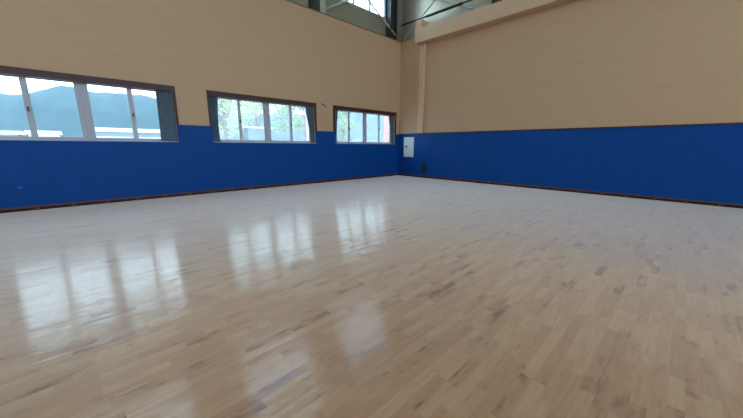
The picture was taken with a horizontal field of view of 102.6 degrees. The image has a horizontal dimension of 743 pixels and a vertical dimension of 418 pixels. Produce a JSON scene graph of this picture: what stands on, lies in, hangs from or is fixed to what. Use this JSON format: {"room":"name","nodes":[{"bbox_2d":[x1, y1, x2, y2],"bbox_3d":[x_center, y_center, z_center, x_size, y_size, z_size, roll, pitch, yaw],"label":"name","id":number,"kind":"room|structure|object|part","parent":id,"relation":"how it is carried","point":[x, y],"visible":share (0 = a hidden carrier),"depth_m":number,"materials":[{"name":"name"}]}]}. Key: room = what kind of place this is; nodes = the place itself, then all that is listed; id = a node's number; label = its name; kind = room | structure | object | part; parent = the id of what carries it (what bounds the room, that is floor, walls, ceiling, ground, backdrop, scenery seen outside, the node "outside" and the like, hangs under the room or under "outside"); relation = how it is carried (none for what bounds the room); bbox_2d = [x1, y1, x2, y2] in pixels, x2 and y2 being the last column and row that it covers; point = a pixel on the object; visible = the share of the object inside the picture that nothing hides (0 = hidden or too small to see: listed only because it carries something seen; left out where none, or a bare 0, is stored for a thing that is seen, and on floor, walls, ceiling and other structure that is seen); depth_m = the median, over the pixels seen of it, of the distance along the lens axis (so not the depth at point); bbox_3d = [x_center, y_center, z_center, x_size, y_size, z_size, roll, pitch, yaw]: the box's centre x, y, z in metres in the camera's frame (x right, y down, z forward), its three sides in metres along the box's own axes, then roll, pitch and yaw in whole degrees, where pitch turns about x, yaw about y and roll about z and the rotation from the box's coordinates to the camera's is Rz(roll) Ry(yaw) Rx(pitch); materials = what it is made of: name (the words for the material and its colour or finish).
{"room":"gymnasium","nodes":[
{"label":"gymnasium","id":0,"kind":"room"},
{"bbox_2d":[0,0,400,208],"bbox_3d":[-8.153,-2.771,5.280,26.000,5.950,0.330,-11,16,-43],"label":"wall","id":1,"kind":"structure","parent":0,"point":[280,49],"depth_m":8.23,"materials":[{"name":"beige paint"}]},
{"bbox_2d":[0,65,178,141],"bbox_3d":[-6.614,-2.302,6.866,3.640,1.440,0.310,-11,16,-43],"label":"window","id":2,"kind":"structure","parent":1,"relation":"in","point":[80,82],"depth_m":6.85,"materials":[{"name":"grey metal"}]},
{"bbox_3d":[-7.615,-2.106,6.096,0.895,1.285,0.032,-11,16,-43],"label":"sash","id":3,"kind":"part","parent":2,"relation":"part of","materials":[{"name":"clear glass"}]},
{"bbox_3d":[-7.014,-2.211,6.607,0.895,1.285,0.032,-11,16,-43],"label":"sash","id":4,"kind":"part","parent":2,"relation":"part of","materials":[{"name":"clear glass"}]},
{"bbox_3d":[-6.577,-1.600,6.972,3.530,0.022,0.185,-11,16,-43],"label":"sill","id":5,"kind":"part","parent":2,"relation":"part of","materials":[{"name":"grey metal"}]},
{"bbox_3d":[-6.326,-2.345,7.255,0.895,1.285,0.032,-11,16,-43],"label":"sash","id":6,"kind":"part","parent":2,"relation":"part of","materials":[{"name":"clear glass"}]},
{"bbox_3d":[-5.780,-2.463,7.822,0.895,1.285,0.032,-11,16,-43],"label":"sash","id":7,"kind":"part","parent":2,"relation":"part of","materials":[{"name":"clear glass"}]},
{"bbox_2d":[155,90,177,140],"bbox_3d":[-5.452,-2.491,7.909,0.386,1.335,0.056,-11,16,-43],"label":"curtain","id":8,"kind":"object","parent":2,"relation":"hanging from","point":[165,107],"visible":0.91,"depth_m":7.91,"materials":[{"name":"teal fabric"}]},
{"bbox_2d":[0,173,397,212],"bbox_3d":[-8.066,0.127,5.728,25.920,0.095,0.045,-11,16,-43],"label":"baseboard","id":9,"kind":"structure","parent":1,"relation":"attached to","point":[71,204],"depth_m":7.99,"materials":[{"name":"red wood"}]},
{"bbox_2d":[206,90,316,143],"bbox_3d":[-3.433,-2.921,9.857,3.640,1.440,0.310,-11,16,-43],"label":"window","id":10,"kind":"structure","parent":1,"relation":"in","point":[265,101],"depth_m":9.78,"materials":[{"name":"grey metal"}]},
{"bbox_2d":[209,96,220,141],"bbox_3d":[-4.583,-2.660,8.727,0.264,1.335,0.056,-11,16,-43],"label":"curtain","id":11,"kind":"object","parent":10,"relation":"hanging from","point":[213,100],"visible":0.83,"depth_m":8.71,"materials":[{"name":"teal fabric"}]},
{"bbox_3d":[-4.435,-2.724,9.087,0.895,1.285,0.032,-11,16,-43],"label":"sash","id":12,"kind":"part","parent":10,"relation":"part of","materials":[{"name":"clear glass"}]},
{"bbox_3d":[-3.834,-2.829,9.598,0.895,1.285,0.032,-11,16,-43],"label":"sash","id":13,"kind":"part","parent":10,"relation":"part of","materials":[{"name":"clear glass"}]},
{"bbox_3d":[-3.397,-2.218,9.964,3.530,0.022,0.185,-11,16,-43],"label":"sill","id":14,"kind":"part","parent":10,"relation":"part of","materials":[{"name":"grey metal"}]},
{"bbox_3d":[-3.145,-2.963,10.246,0.895,1.285,0.032,-11,16,-43],"label":"sash","id":15,"kind":"part","parent":10,"relation":"part of","materials":[{"name":"clear glass"}]},
{"bbox_3d":[-2.599,-3.081,10.813,0.895,1.285,0.032,-11,16,-43],"label":"sash","id":16,"kind":"part","parent":10,"relation":"part of","materials":[{"name":"clear glass"}]},
{"bbox_2d":[305,106,314,142],"bbox_3d":[-2.257,-3.112,10.915,0.345,1.335,0.056,-11,16,-43],"label":"curtain","id":17,"kind":"object","parent":10,"relation":"hanging from","point":[309,110],"visible":0.93,"depth_m":10.92,"materials":[{"name":"teal fabric"}]},
{"bbox_2d":[286,0,400,41],"bbox_3d":[-8.149,-5.696,4.656,25.980,0.030,0.320,-11,16,-43],"label":"trim","id":18,"kind":"structure","parent":1,"relation":"on","point":[286,0],"depth_m":10.97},
{"bbox_2d":[308,0,325,13],"bbox_3d":[-1.912,-8.413,10.230,0.540,3.004,0.300,-11,16,-43],"label":"steel column","id":19,"kind":"structure","parent":18,"relation":"on","point":[319,5],"depth_m":10.42,"materials":[{"name":"grey metal"}]},
{"bbox_3d":[-2.035,-8.391,10.122,0.210,3.004,0.260,-11,16,-43],"label":"plate","id":20,"kind":"part","parent":19,"relation":"part of","materials":[{"name":"grey metal"}]},
{"bbox_2d":[386,0,402,41],"bbox_3d":[1.019,-8.980,12.974,0.790,3.004,0.300,-11,16,-43],"label":"steel column","id":21,"kind":"structure","parent":18,"relation":"on","point":[394,8],"depth_m":13.02,"materials":[{"name":"grey metal"}]},
{"bbox_2d":[326,0,349,9],"bbox_3d":[-0.235,-8.520,11.764,4.096,2.360,0.101,-11,16,-43],"label":"rod","id":22,"kind":"object","parent":21,"relation":"attached to","point":[343,1],"visible":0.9,"depth_m":11.02,"materials":[{"name":"grey metal"}]},
{"bbox_2d":[367,0,395,35],"bbox_3d":[-0.218,-8.360,11.757,4.225,2.271,0.101,-11,16,-43],"label":"rod","id":23,"kind":"object","parent":21,"relation":"attached to","point":[384,20],"visible":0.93,"depth_m":12.52,"materials":[{"name":"grey metal"}]},
{"bbox_3d":[1.167,-9.010,13.120,0.370,3.004,0.280,-11,16,-43],"label":"corner plate","id":24,"kind":"part","parent":21,"relation":"part of","materials":[{"name":"grey paint"}]},
{"bbox_2d":[402,0,435,40],"bbox_3d":[2.812,-8.577,11.645,0.101,2.768,4.159,-11,16,-43],"label":"rod","id":25,"kind":"object","parent":21,"relation":"attached to","point":[434,0],"visible":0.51,"depth_m":12.49,"materials":[{"name":"grey metal"}]},
{"bbox_2d":[401,0,472,25],"bbox_3d":[7.555,-6.769,6.888,0.100,0.095,18.000,-11,16,-43],"label":"rail","id":26,"kind":"object","parent":21,"relation":"attached to","point":[460,3],"visible":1,"depth_m":11.72,"materials":[{"name":"black metal"}]},
{"bbox_2d":[333,105,396,143],"bbox_3d":[-0.252,-3.539,12.849,3.640,1.440,0.310,-11,16,-43],"label":"window","id":27,"kind":"structure","parent":1,"relation":"in","point":[348,110],"depth_m":12.81,"materials":[{"name":"grey metal"}]},
{"bbox_2d":[335,109,337,142],"bbox_3d":[-1.413,-3.276,11.708,0.235,1.335,0.056,-11,16,-43],"label":"curtain","id":28,"kind":"object","parent":27,"relation":"hanging from","point":[336,111],"visible":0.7,"depth_m":11.70,"materials":[{"name":"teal fabric"}]},
{"bbox_3d":[-1.254,-3.342,12.079,0.895,1.285,0.032,-11,16,-43],"label":"sash","id":29,"kind":"part","parent":27,"relation":"part of","materials":[{"name":"clear glass"}]},
{"bbox_3d":[-0.653,-3.448,12.590,0.895,1.285,0.032,-11,16,-43],"label":"sash","id":30,"kind":"part","parent":27,"relation":"part of","materials":[{"name":"clear glass"}]},
{"bbox_3d":[0.036,-3.582,13.238,0.895,1.285,0.032,-11,16,-43],"label":"sash","id":31,"kind":"part","parent":27,"relation":"part of","materials":[{"name":"clear glass"}]},
{"bbox_3d":[0.582,-3.699,13.805,0.895,1.285,0.032,-11,16,-43],"label":"sash","id":32,"kind":"part","parent":27,"relation":"part of","materials":[{"name":"clear glass"}]},
{"bbox_2d":[389,115,393,143],"bbox_3d":[0.917,-3.729,13.899,0.365,1.335,0.056,-11,16,-43],"label":"curtain","id":33,"kind":"object","parent":27,"relation":"hanging from","point":[391,118],"visible":0.95,"depth_m":13.90,"materials":[{"name":"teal fabric"}]},
{"bbox_2d":[290,0,385,35],"bbox_3d":[-8.168,-7.179,4.613,26.930,3.150,0.060,-11,16,-43],"label":"wall","id":34,"kind":"structure","parent":0,"point":[347,12],"depth_m":11.83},
{"bbox_2d":[341,0,385,18],"bbox_3d":[-0.392,-9.002,11.831,2.710,1.900,0.080,-11,16,-43],"label":"window","id":35,"kind":"structure","parent":34,"relation":"in","point":[353,1],"depth_m":12.29,"materials":[{"name":"grey metal"}]},
{"bbox_2d":[0,175,742,417],"bbox_3d":[-1.840,1.610,-0.526,26.000,0.150,18.000,-11,16,-43],"label":"floor","id":36,"kind":"structure","parent":0,"point":[398,296],"depth_m":2.65,"materials":[{"name":"brown wood"}]},
{"bbox_2d":[402,0,491,41],"bbox_3d":[7.694,-7.627,7.108,0.060,3.150,18.380,-11,16,-43],"label":"wall","id":37,"kind":"structure","parent":0,"point":[412,9],"depth_m":12.51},
{"bbox_2d":[398,0,742,203],"bbox_3d":[7.544,-3.238,7.857,0.330,5.950,18.300,-11,16,-43],"label":"wall","id":38,"kind":"structure","parent":0,"point":[579,63],"depth_m":8.75,"materials":[{"name":"paint"}]},
{"bbox_2d":[404,137,413,156],"bbox_3d":[1.712,-2.869,13.810,0.110,0.900,0.570,-11,16,-43],"label":"electrical panel","id":39,"kind":"object","parent":38,"relation":"attached to","point":[408,141],"visible":1,"depth_m":13.78,"materials":[{"name":"white paint"}]},
{"bbox_2d":[417,43,425,132],"bbox_3d":[2.143,-5.155,12.901,0.140,3.615,0.280,-11,16,-43],"label":"pillar","id":40,"kind":"structure","parent":38,"relation":"attached to","point":[422,63],"depth_m":12.80,"materials":[{"name":"beige paint"}]},
{"bbox_2d":[422,163,425,172],"bbox_3d":[2.343,-1.853,13.375,0.075,0.420,0.180,-11,16,-43],"label":"wall box","id":41,"kind":"object","parent":38,"relation":"attached to","point":[423,164],"visible":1,"depth_m":13.34,"materials":[{"name":"black metal"}]},
{"bbox_2d":[415,0,576,44],"bbox_3d":[7.803,-6.055,6.506,0.400,0.855,16.900,-11,16,-43],"label":"beam","id":42,"kind":"structure","parent":38,"relation":"attached to","point":[504,10],"depth_m":10.41,"materials":[{"name":"beige paint"}]},
{"bbox_2d":[398,173,742,208],"bbox_3d":[7.509,-0.323,8.221,0.045,0.095,17.970,-11,16,-43],"label":"baseboard","id":43,"kind":"structure","parent":38,"relation":"attached to","point":[719,204],"depth_m":8.89,"materials":[{"name":"red wood"}]},
{"bbox_2d":[399,122,742,134],"bbox_3d":[7.538,-2.190,7.844,0.050,0.035,17.970,-11,16,-43],"label":"trim","id":44,"kind":"structure","parent":38,"relation":"attached to","point":[738,122],"depth_m":8.72,"materials":[{"name":"brown wood"}]},
{"bbox_3d":[4.402,-8.348,10.186,0.240,3.050,0.300,-11,16,-43],"label":"steel column","id":45,"kind":"structure","parent":38,"relation":"on","visible":0},
{"bbox_2d":[438,0,475,9],"bbox_3d":[2.874,-8.188,11.733,0.094,2.064,4.072,-11,16,-43],"label":"rod","id":46,"kind":"object","parent":45,"relation":"attached to","point":[466,7],"visible":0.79,"depth_m":11.20,"materials":[{"name":"grey metal"}]},
{"label":"outside","id":47,"kind":"structure","parent":0,"visible":0},
{"bbox_3d":[-122.764,-37.614,183.328,460.000,0.300,419.300,-11,16,-43],"label":"ground","id":48,"kind":"structure","parent":47,"visible":0},
{"bbox_2d":[0,131,25,135],"bbox_3d":[-40.441,-6.827,32.065,4.300,3.050,4.600,-11,16,-43],"label":"shed","id":49,"kind":"object","parent":48,"relation":"on","point":[2,133],"visible":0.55,"depth_m":31.32,"materials":[{"name":"white"}]},
{"bbox_2d":[24,130,61,136],"bbox_3d":[-37.700,-7.409,34.632,2.700,3.150,4.600,-11,16,-43],"label":"shed","id":50,"kind":"object","parent":48,"relation":"on","point":[40,133],"visible":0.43,"depth_m":33.06,"materials":[{"name":"white"}]},
{"bbox_2d":[95,127,160,138],"bbox_3d":[-31.609,-9.178,41.795,12.100,3.700,6.600,-11,16,-43],"label":"shed","id":51,"kind":"object","parent":48,"relation":"on","point":[100,132],"visible":0.14,"depth_m":37.63,"materials":[{"name":"white"}]},
{"bbox_2d":[218,98,244,139],"bbox_3d":[-10.608,-6.314,21.097,3.746,6.899,3.171,-11,16,-43],"label":"tree","id":52,"kind":"object","parent":48,"relation":"on","point":[224,105],"visible":0.27,"depth_m":20.77,"materials":[{"name":"green plant"}]},
{"bbox_2d":[219,125,243,139],"bbox_3d":[-11.630,-5.121,24.301,1.610,3.220,2.780,-11,16,-43],"label":"hut","id":53,"kind":"object","parent":48,"relation":"on","point":[236,137],"visible":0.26,"depth_m":23.22,"materials":[{"name":"white"}]},
{"bbox_2d":[221,107,244,124],"bbox_3d":[-15.034,-9.070,28.359,5.579,9.233,4.546,-11,16,-43],"label":"tree","id":54,"kind":"object","parent":48,"relation":"on","point":[233,107],"visible":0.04,"depth_m":28.58,"materials":[{"name":"green plant"}]},
{"bbox_2d":[227,100,242,123],"bbox_3d":[-17.717,-11.444,35.217,5.910,11.004,6.844,0,12,-3],"label":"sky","id":55,"kind":"structure","parent":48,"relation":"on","point":[235,107],"depth_m":34.49,"materials":[{"name":"white"}]},
{"bbox_2d":[233,100,279,126],"bbox_3d":[-12.119,-9.856,32.291,4.957,9.167,4.726,-11,16,-43],"label":"tree","id":56,"kind":"object","parent":48,"relation":"on","point":[248,113],"visible":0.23,"depth_m":31.35,"materials":[{"name":"green plant"}]},
{"bbox_2d":[243,126,273,139],"bbox_3d":[-10.061,-5.406,25.781,2.260,3.180,2.780,-11,16,-43],"label":"hut","id":57,"kind":"object","parent":48,"relation":"on","point":[249,132],"visible":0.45,"depth_m":24.36,"materials":[{"name":"white"}]},
{"bbox_2d":[270,104,299,134],"bbox_3d":[-8.130,-8.192,28.964,3.720,7.334,3.953,-6,13,-26],"label":"tree","id":58,"kind":"object","parent":48,"relation":"on","point":[281,119],"visible":0.47,"depth_m":27.81,"materials":[{"name":"green plant"}]},
{"bbox_2d":[293,107,305,139],"bbox_3d":[-7.463,-9.559,33.545,3.781,8.113,3.792,-6,13,-27],"label":"tree","id":59,"kind":"object","parent":48,"relation":"on","point":[299,125],"visible":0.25,"depth_m":33.01,"materials":[{"name":"green plant"}]},
{"bbox_2d":[305,109,308,140],"bbox_3d":[-2.180,-5.416,11.267,0.620,9.300,0.475,-11,16,-43],"label":"brick pier","id":60,"kind":"structure","parent":48,"relation":"on","point":[307,128],"depth_m":11.64,"materials":[{"name":"brick"}]},
{"bbox_2d":[337,111,355,141],"bbox_3d":[-2.808,-7.813,29.114,2.608,6.583,2.789,0,12,1],"label":"tree","id":61,"kind":"object","parent":48,"relation":"on","point":[342,118],"visible":0.35,"depth_m":28.88,"materials":[{"name":"green plant"}]},
{"bbox_2d":[337,113,383,141],"bbox_3d":[-1.267,-11.901,44.278,13.200,8.300,8.100,-11,16,-43],"label":"sky","id":62,"kind":"structure","parent":48,"relation":"on","point":[356,134],"depth_m":39.66,"materials":[{"name":"blue"}]},
{"bbox_2d":[384,116,388,141],"bbox_3d":[1.001,-6.035,14.258,0.620,9.300,0.475,-11,16,-43],"label":"brick pier","id":63,"kind":"structure","parent":48,"relation":"on","point":[386,118],"depth_m":14.53,"materials":[{"name":"brick"}]},
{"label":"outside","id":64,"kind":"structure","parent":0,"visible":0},
{"bbox_2d":[0,85,305,140],"bbox_3d":[-137.878,-80.562,286.343,470.000,41.233,220.000,-11,16,-43],"label":"hill","id":65,"kind":"structure","parent":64,"point":[55,108],"depth_m":174.23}
]}

